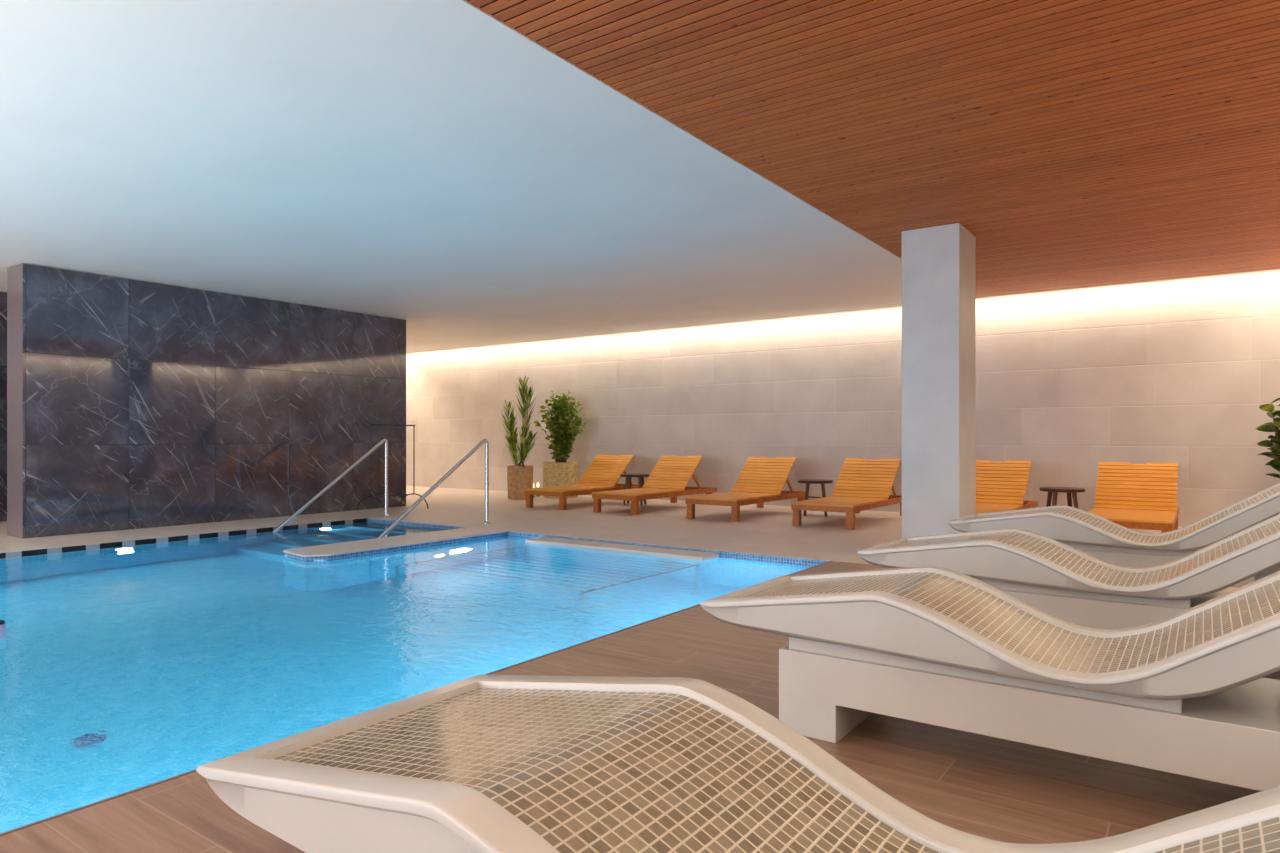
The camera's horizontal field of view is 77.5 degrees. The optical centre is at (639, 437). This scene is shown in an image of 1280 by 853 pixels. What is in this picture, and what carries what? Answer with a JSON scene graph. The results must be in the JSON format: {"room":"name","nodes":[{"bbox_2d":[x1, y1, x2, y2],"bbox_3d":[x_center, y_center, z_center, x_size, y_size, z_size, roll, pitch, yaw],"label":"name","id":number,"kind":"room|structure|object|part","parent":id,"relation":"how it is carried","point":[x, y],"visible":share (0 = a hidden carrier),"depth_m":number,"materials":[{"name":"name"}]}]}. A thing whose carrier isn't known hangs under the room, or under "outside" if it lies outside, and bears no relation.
{"room":"indoor swimming pool","nodes":[
{"label":"indoor swimming pool","id":0,"kind":"room"},
{"bbox_2d":[0,292,6,521],"bbox_3d":[-9.427,-0.375,7.410,0.450,2.750,9.200,0,0,35],"label":"wall","id":1,"kind":"structure","parent":0,"point":[3,295],"depth_m":9.56,"materials":[{"name":"black stone"}]},
{"bbox_2d":[7,263,405,537],"bbox_3d":[-4.968,-0.369,9.969,0.430,2.738,4.670,0,0,35],"label":"wall","id":2,"kind":"structure","parent":0,"point":[132,404],"depth_m":9.18,"materials":[{"name":"grey stone"}]},
{"bbox_2d":[24,263,398,318],"bbox_3d":[-4.968,-1.744,9.969,0.370,0.012,4.610,0,0,35],"label":"trim","id":3,"kind":"structure","parent":2,"relation":"attached to","point":[24,263],"depth_m":9.32,"materials":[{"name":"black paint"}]},
{"bbox_2d":[507,465,532,499],"bbox_3d":[-1.965,0.728,13.093,0.430,0.545,0.430,0,0,35],"label":"basket","id":4,"kind":"object","parent":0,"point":[519,477],"depth_m":12.91,"materials":[{"name":"brown wicker"}]},
{"bbox_2d":[543,462,577,498],"bbox_3d":[-1.337,0.703,13.444,0.600,0.595,0.600,0,0,35],"label":"basket","id":5,"kind":"object","parent":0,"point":[555,474],"depth_m":13.19,"materials":[{"name":"wicker"}]},
{"bbox_2d":[0,486,1237,592],"bbox_3d":[-4.022,1.060,5.482,14.900,0.120,17.300,0,0,35],"label":"floor","id":6,"kind":"structure","parent":0,"point":[769,530],"depth_m":9.12,"materials":[{"name":"beige tile"}]},
{"bbox_2d":[0,518,368,558],"bbox_3d":[-6.630,1.030,5.424,0.010,0.059,11.192,0,0,35],"label":"trim","id":7,"kind":"structure","parent":6,"relation":"attached to","point":[311,525],"depth_m":8.04,"materials":[{"name":"black tile"}]},
{"bbox_2d":[272,439,389,531],"bbox_3d":[-3.757,0.671,9.404,0.100,1.326,1.932,0,0,35],"label":"handrail","id":8,"kind":"object","parent":6,"relation":"on","point":[385,441],"visible":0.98,"depth_m":9.74,"materials":[{"name":"silver metal"}]},
{"bbox_2d":[357,424,428,512],"bbox_3d":[-3.429,0.405,11.078,0.617,1.185,0.760,0,0,35],"label":"towel rack","id":9,"kind":"object","parent":6,"relation":"on","point":[413,493],"visible":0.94,"depth_m":11.05,"materials":[{"name":"black metal"}]},
{"bbox_3d":[-3.429,-0.180,11.078,0.016,0.016,0.760,0,0,35],"label":"rail","id":10,"kind":"part","parent":9,"relation":"part of","materials":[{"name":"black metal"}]},
{"bbox_3d":[-3.429,0.800,11.078,0.012,0.012,0.720,0,0,35],"label":"rail","id":11,"kind":"part","parent":9,"relation":"part of","materials":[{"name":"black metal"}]},
{"bbox_2d":[0,522,813,832],"bbox_3d":[-4.152,1.050,3.673,6.056,0.001,11.186,0,0,35],"label":"pool water","id":12,"kind":"object","parent":6,"relation":"in","point":[124,669],"visible":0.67,"depth_m":4.35,"materials":[{"name":"blue liquid"}]},
{"bbox_2d":[0,620,5,637],"bbox_3d":[-3.394,1.037,4.205,0.084,0.146,0.084,0,0,35],"label":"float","id":13,"kind":"object","parent":12,"relation":"in","point":[2,622],"visible":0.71,"depth_m":4.20,"materials":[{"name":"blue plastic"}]},
{"bbox_2d":[0,561,830,835],"bbox_3d":[-1.674,1.049,1.921,0.012,0.102,11.200,0,0,35],"label":"trim","id":14,"kind":"structure","parent":6,"relation":"attached to","point":[192,771],"depth_m":2.32,"materials":[{"name":"grey"}]},
{"bbox_2d":[377,439,490,537],"bbox_3d":[-2.330,0.668,8.563,0.100,1.321,1.976,0,0,35],"label":"handrail","id":15,"kind":"object","parent":6,"relation":"on","point":[483,441],"visible":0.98,"depth_m":9.01,"materials":[{"name":"silver metal"}]},
{"bbox_2d":[501,375,537,499],"bbox_3d":[-1.996,-0.019,13.085,0.612,2.037,0.477,0,0,35],"label":"potted plant","id":16,"kind":"object","parent":6,"relation":"on","point":[519,477],"visible":1,"depth_m":13.05,"materials":[{"name":"green plant"}]},
{"bbox_2d":[534,390,586,498],"bbox_3d":[-1.335,0.092,13.435,0.907,1.816,0.701,0,0,-9],"label":"potted shrub","id":17,"kind":"object","parent":6,"relation":"on","point":[560,472],"visible":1,"depth_m":13.33,"materials":[{"name":"green plant"}]},
{"bbox_2d":[524,454,643,509],"bbox_3d":[-0.754,0.631,12.122,0.728,0.738,2.124,0,0,35],"label":"sun lounger","id":18,"kind":"object","parent":6,"relation":"on","point":[603,474],"visible":0.94,"depth_m":12.22,"materials":[{"name":"brown wood"}]},
{"bbox_3d":[-1.589,0.880,11.488,0.080,0.240,0.075,0,0,35],"label":"leg","id":19,"kind":"part","parent":18,"relation":"part of","materials":[{"name":"brown wood"}]},
{"bbox_3d":[-1.075,0.880,11.124,0.080,0.240,0.075,0,0,35],"label":"leg","id":20,"kind":"part","parent":18,"relation":"part of","materials":[{"name":"brown wood"}]},
{"bbox_3d":[-0.752,0.783,12.124,0.720,0.063,2.120,0,0,35],"label":"frame","id":21,"kind":"part","parent":18,"relation":"part of","materials":[{"name":"brown wood"}]},
{"bbox_3d":[-0.535,0.500,12.431,0.720,0.477,0.527,0,0,35],"label":"backrest","id":22,"kind":"part","parent":18,"relation":"part of","materials":[{"name":"brown wood"}]},
{"bbox_2d":[369,518,828,565],"bbox_3d":[-0.920,1.072,8.243,6.064,0.136,0.008,0,0,35],"label":"trim","id":23,"kind":"structure","parent":6,"relation":"attached to","point":[509,533],"depth_m":7.48,"materials":[{"name":"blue tile"}]},
{"bbox_2d":[525,537,718,559],"bbox_3d":[-0.228,1.076,7.569,2.080,0.108,0.291,0,0,35],"label":"stone ledge","id":24,"kind":"object","parent":6,"relation":"attached to","point":[677,553],"visible":0.47,"depth_m":7.45,"materials":[{"name":"beige stone"}]},
{"bbox_2d":[620,474,648,504],"bbox_3d":[-0.079,0.773,12.002,0.444,0.458,0.444,0,0,12],"label":"stool","id":25,"kind":"object","parent":6,"relation":"on","point":[628,476],"visible":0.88,"depth_m":11.89,"materials":[{"name":"brown wood"}]},
{"bbox_3d":[-0.212,0.790,11.920,0.101,0.426,0.046,0,0,-27],"label":"leg","id":26,"kind":"part","parent":25,"relation":"part of","materials":[{"name":"brown wood"}]},
{"bbox_3d":[-0.166,0.790,12.133,0.046,0.426,0.101,0,0,-38],"label":"leg","id":27,"kind":"part","parent":25,"relation":"part of","materials":[{"name":"brown wood"}]},
{"bbox_3d":[-0.079,0.563,12.002,0.444,0.038,0.444,0,0,12],"label":"seat","id":28,"kind":"part","parent":25,"relation":"part of","materials":[{"name":"brown wood"}]},
{"bbox_3d":[0.008,0.790,11.872,0.046,0.426,0.101,0,0,-38],"label":"leg","id":29,"kind":"part","parent":25,"relation":"part of","materials":[{"name":"brown wood"}]},
{"bbox_3d":[0.055,0.790,12.085,0.101,0.426,0.046,0,0,-27],"label":"leg","id":30,"kind":"part","parent":25,"relation":"part of","materials":[{"name":"brown wood"}]},
{"bbox_2d":[592,455,716,514],"bbox_3d":[0.258,0.631,11.406,0.728,0.738,2.124,0,0,35],"label":"sun lounger","id":31,"kind":"object","parent":6,"relation":"on","point":[670,477],"visible":1,"depth_m":11.54,"materials":[{"name":"brown wood"}]},
{"bbox_3d":[-0.577,0.880,10.771,0.080,0.240,0.075,0,0,35],"label":"leg","id":32,"kind":"part","parent":31,"relation":"part of","materials":[{"name":"brown wood"}]},
{"bbox_3d":[-0.063,0.880,10.407,0.080,0.240,0.075,0,0,35],"label":"leg","id":33,"kind":"part","parent":31,"relation":"part of","materials":[{"name":"brown wood"}]},
{"bbox_3d":[0.260,0.783,11.407,0.720,0.063,2.120,0,0,35],"label":"frame","id":34,"kind":"part","parent":31,"relation":"part of","materials":[{"name":"brown wood"}]},
{"bbox_3d":[0.477,0.500,11.714,0.720,0.477,0.527,0,0,35],"label":"backrest","id":35,"kind":"part","parent":31,"relation":"part of","materials":[{"name":"brown wood"}]},
{"bbox_3d":[0.521,0.880,12.322,0.080,0.240,0.075,0,0,35],"label":"leg","id":36,"kind":"part","parent":31,"relation":"part of","materials":[{"name":"brown wood"}]},
{"bbox_2d":[685,457,808,521],"bbox_3d":[1.466,0.631,10.550,0.728,0.738,2.124,0,0,35],"label":"sun lounger","id":37,"kind":"object","parent":6,"relation":"on","point":[761,480],"visible":0.99,"depth_m":10.68,"materials":[{"name":"brown wood"}]},
{"bbox_3d":[0.631,0.880,9.916,0.080,0.240,0.075,0,0,35],"label":"leg","id":38,"kind":"part","parent":37,"relation":"part of","materials":[{"name":"brown wood"}]},
{"bbox_3d":[1.145,0.880,9.552,0.080,0.240,0.075,0,0,35],"label":"leg","id":39,"kind":"part","parent":37,"relation":"part of","materials":[{"name":"brown wood"}]},
{"bbox_3d":[1.468,0.783,10.552,0.720,0.063,2.120,0,0,35],"label":"frame","id":40,"kind":"part","parent":37,"relation":"part of","materials":[{"name":"brown wood"}]},
{"bbox_3d":[1.729,0.880,11.467,0.080,0.240,0.075,0,0,35],"label":"leg","id":41,"kind":"part","parent":37,"relation":"part of","materials":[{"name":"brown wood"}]},
{"bbox_3d":[1.685,0.500,10.859,0.720,0.477,0.527,0,0,35],"label":"backrest","id":42,"kind":"part","parent":37,"relation":"part of","materials":[{"name":"brown wood"}]},
{"bbox_2d":[798,479,832,515],"bbox_3d":[2.272,0.773,10.338,0.444,0.458,0.444,0,0,12],"label":"stool","id":43,"kind":"object","parent":6,"relation":"on","point":[808,482],"visible":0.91,"depth_m":10.21,"materials":[{"name":"brown wood"}]},
{"bbox_3d":[2.138,0.790,10.256,0.101,0.426,0.046,0,0,-27],"label":"leg","id":44,"kind":"part","parent":43,"relation":"part of","materials":[{"name":"brown wood"}]},
{"bbox_3d":[2.272,0.563,10.338,0.444,0.038,0.444,0,0,12],"label":"seat","id":45,"kind":"part","parent":43,"relation":"part of","materials":[{"name":"brown wood"}]},
{"bbox_3d":[2.358,0.790,10.207,0.046,0.426,0.101,0,0,-38],"label":"leg","id":46,"kind":"part","parent":43,"relation":"part of","materials":[{"name":"brown wood"}]},
{"bbox_2d":[791,458,901,529],"bbox_3d":[2.625,0.631,9.730,0.728,0.738,2.124,0,0,35],"label":"sun lounger","id":47,"kind":"object","parent":6,"relation":"on","point":[862,484],"visible":0.98,"depth_m":9.86,"materials":[{"name":"brown wood"}]},
{"bbox_3d":[1.790,0.880,9.095,0.080,0.240,0.075,0,0,35],"label":"leg","id":48,"kind":"part","parent":47,"relation":"part of","materials":[{"name":"brown wood"}]},
{"bbox_3d":[2.626,0.783,9.732,0.720,0.063,2.120,0,0,35],"label":"frame","id":49,"kind":"part","parent":47,"relation":"part of","materials":[{"name":"brown wood"}]},
{"bbox_3d":[2.304,0.880,8.731,0.080,0.240,0.075,0,0,35],"label":"leg","id":50,"kind":"part","parent":47,"relation":"part of","materials":[{"name":"brown wood"}]},
{"bbox_3d":[2.844,0.500,10.039,0.720,0.477,0.527,0,0,35],"label":"backrest","id":51,"kind":"part","parent":47,"relation":"part of","materials":[{"name":"brown wood"}]},
{"bbox_2d":[976,460,1037,513],"bbox_3d":[3.841,0.631,8.869,0.728,0.738,2.124,0,0,35],"label":"sun lounger","id":52,"kind":"object","parent":6,"relation":"on","point":[1000,486],"visible":0.45,"depth_m":9.08,"materials":[{"name":"brown wood"}]},
{"bbox_3d":[3.842,0.783,8.871,0.720,0.063,2.120,0,0,35],"label":"frame","id":53,"kind":"part","parent":52,"relation":"part of","materials":[{"name":"brown wood"}]},
{"bbox_2d":[1039,487,1084,508],"bbox_3d":[4.598,0.773,8.691,0.444,0.458,0.444,0,0,12],"label":"stool","id":54,"kind":"object","parent":6,"relation":"on","point":[1050,490],"visible":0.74,"depth_m":8.60,"materials":[{"name":"brown wood"}]},
{"bbox_3d":[4.511,0.790,8.822,0.046,0.426,0.101,0,0,-38],"label":"leg","id":55,"kind":"part","parent":54,"relation":"part of","materials":[{"name":"brown wood"}]},
{"bbox_3d":[4.464,0.790,8.609,0.101,0.426,0.046,0,0,-27],"label":"leg","id":56,"kind":"part","parent":54,"relation":"part of","materials":[{"name":"brown wood"}]},
{"bbox_3d":[4.598,0.563,8.691,0.444,0.038,0.444,0,0,12],"label":"seat","id":57,"kind":"part","parent":54,"relation":"part of","materials":[{"name":"brown wood"}]},
{"bbox_3d":[4.731,0.790,8.774,0.101,0.426,0.046,0,0,-27],"label":"leg","id":58,"kind":"part","parent":54,"relation":"part of","materials":[{"name":"brown wood"}]},
{"bbox_3d":[4.684,0.790,8.561,0.046,0.426,0.101,0,0,-38],"label":"leg","id":59,"kind":"part","parent":54,"relation":"part of","materials":[{"name":"brown wood"}]},
{"bbox_2d":[1088,462,1178,532],"bbox_3d":[4.984,0.631,8.060,0.728,0.738,2.124,0,0,35],"label":"sun lounger","id":60,"kind":"object","parent":6,"relation":"on","point":[1131,496],"visible":0.83,"depth_m":8.27,"materials":[{"name":"brown wood"}]},
{"bbox_3d":[5.202,0.500,8.369,0.720,0.477,0.527,0,0,35],"label":"backrest","id":61,"kind":"part","parent":60,"relation":"part of","materials":[{"name":"brown wood"}]},
{"bbox_3d":[4.985,0.783,8.062,0.720,0.063,2.120,0,0,35],"label":"frame","id":62,"kind":"part","parent":60,"relation":"part of","materials":[{"name":"brown wood"}]},
{"bbox_3d":[5.761,0.880,8.612,0.080,0.240,0.075,0,0,35],"label":"leg","id":63,"kind":"part","parent":60,"relation":"part of","materials":[{"name":"brown wood"}]},
{"bbox_2d":[1255,398,1279,477],"bbox_3d":[6.178,0.278,7.587,0.529,1.443,0.561,0,0,35],"label":"rubber plant","id":64,"kind":"object","parent":6,"relation":"on","point":[1274,443],"visible":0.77,"depth_m":7.63,"materials":[{"name":"green plant"}]},
{"bbox_3d":[-4.150,1.795,3.674,6.320,1.350,11.440,0,0,35],"label":"basin","id":65,"kind":"object","parent":6,"relation":"in","visible":0},
{"bbox_2d":[283,527,507,561],"bbox_3d":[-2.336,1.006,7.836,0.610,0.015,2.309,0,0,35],"label":"divider","id":66,"kind":"object","parent":65,"relation":"on","point":[435,536],"visible":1,"depth_m":7.63,"materials":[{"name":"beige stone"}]},
{"bbox_2d":[0,0,1279,352],"bbox_3d":[-4.022,-1.900,5.482,14.900,0.300,17.300,0,0,35],"label":"ceiling","id":67,"kind":"structure","parent":0,"point":[429,165],"depth_m":4.86,"materials":[{"name":"white paint"}]},
{"bbox_2d":[458,0,901,259],"bbox_3d":[-0.737,-1.773,3.156,0.014,0.054,16.900,0,0,35],"label":"trim","id":68,"kind":"structure","parent":67,"relation":"attached to","point":[465,2],"depth_m":4.17,"materials":[{"name":"white paint"}]},
{"bbox_2d":[0,561,1279,852],"bbox_3d":[-0.686,1.060,0.302,3.470,0.120,12.700,0,0,35],"label":"deck","id":69,"kind":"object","parent":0,"point":[993,788],"visible":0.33,"depth_m":2.32,"materials":[{"name":"brown wood"}]},
{"bbox_2d":[196,675,1279,852],"bbox_3d":[0.307,0.537,1.057,2.200,0.925,0.680,0,0,35],"label":"lounger","id":70,"kind":"object","parent":69,"relation":"on","point":[478,763],"visible":1,"depth_m":1.27,"materials":[{"name":"beige ceramic"}]},
{"bbox_2d":[700,566,1279,790],"bbox_3d":[1.307,0.537,2.469,2.200,0.925,0.680,0,0,35],"label":"lounger","id":71,"kind":"object","parent":69,"relation":"on","point":[1186,693],"visible":1,"depth_m":2.37,"materials":[{"name":"white plastic"}]},
{"bbox_2d":[857,514,1279,629],"bbox_3d":[2.208,0.537,3.742,2.200,0.925,0.680,0,0,35],"label":"lounger","id":72,"kind":"object","parent":69,"relation":"on","point":[1061,581],"visible":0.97,"depth_m":3.63,"materials":[{"name":"white plastic"}]},
{"bbox_2d":[948,482,1279,587],"bbox_3d":[3.231,0.537,5.186,2.200,0.925,0.680,0,0,35],"label":"lounger","id":73,"kind":"object","parent":69,"relation":"on","point":[1093,535],"visible":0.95,"depth_m":5.05,"materials":[{"name":"white plastic"}]},
{"bbox_2d":[406,269,1279,526],"bbox_3d":[1.020,-0.465,12.603,14.900,3.170,0.150,0,0,35],"label":"wall","id":74,"kind":"structure","parent":0,"point":[1180,371],"depth_m":10.91,"materials":[{"name":"stone"}]},
{"bbox_2d":[902,223,975,537],"bbox_3d":[2.569,-0.376,6.856,0.470,2.752,0.560,0,0,35],"label":"column","id":75,"kind":"structure","parent":0,"point":[939,262],"depth_m":6.64,"materials":[{"name":"white paint"}]}
]}

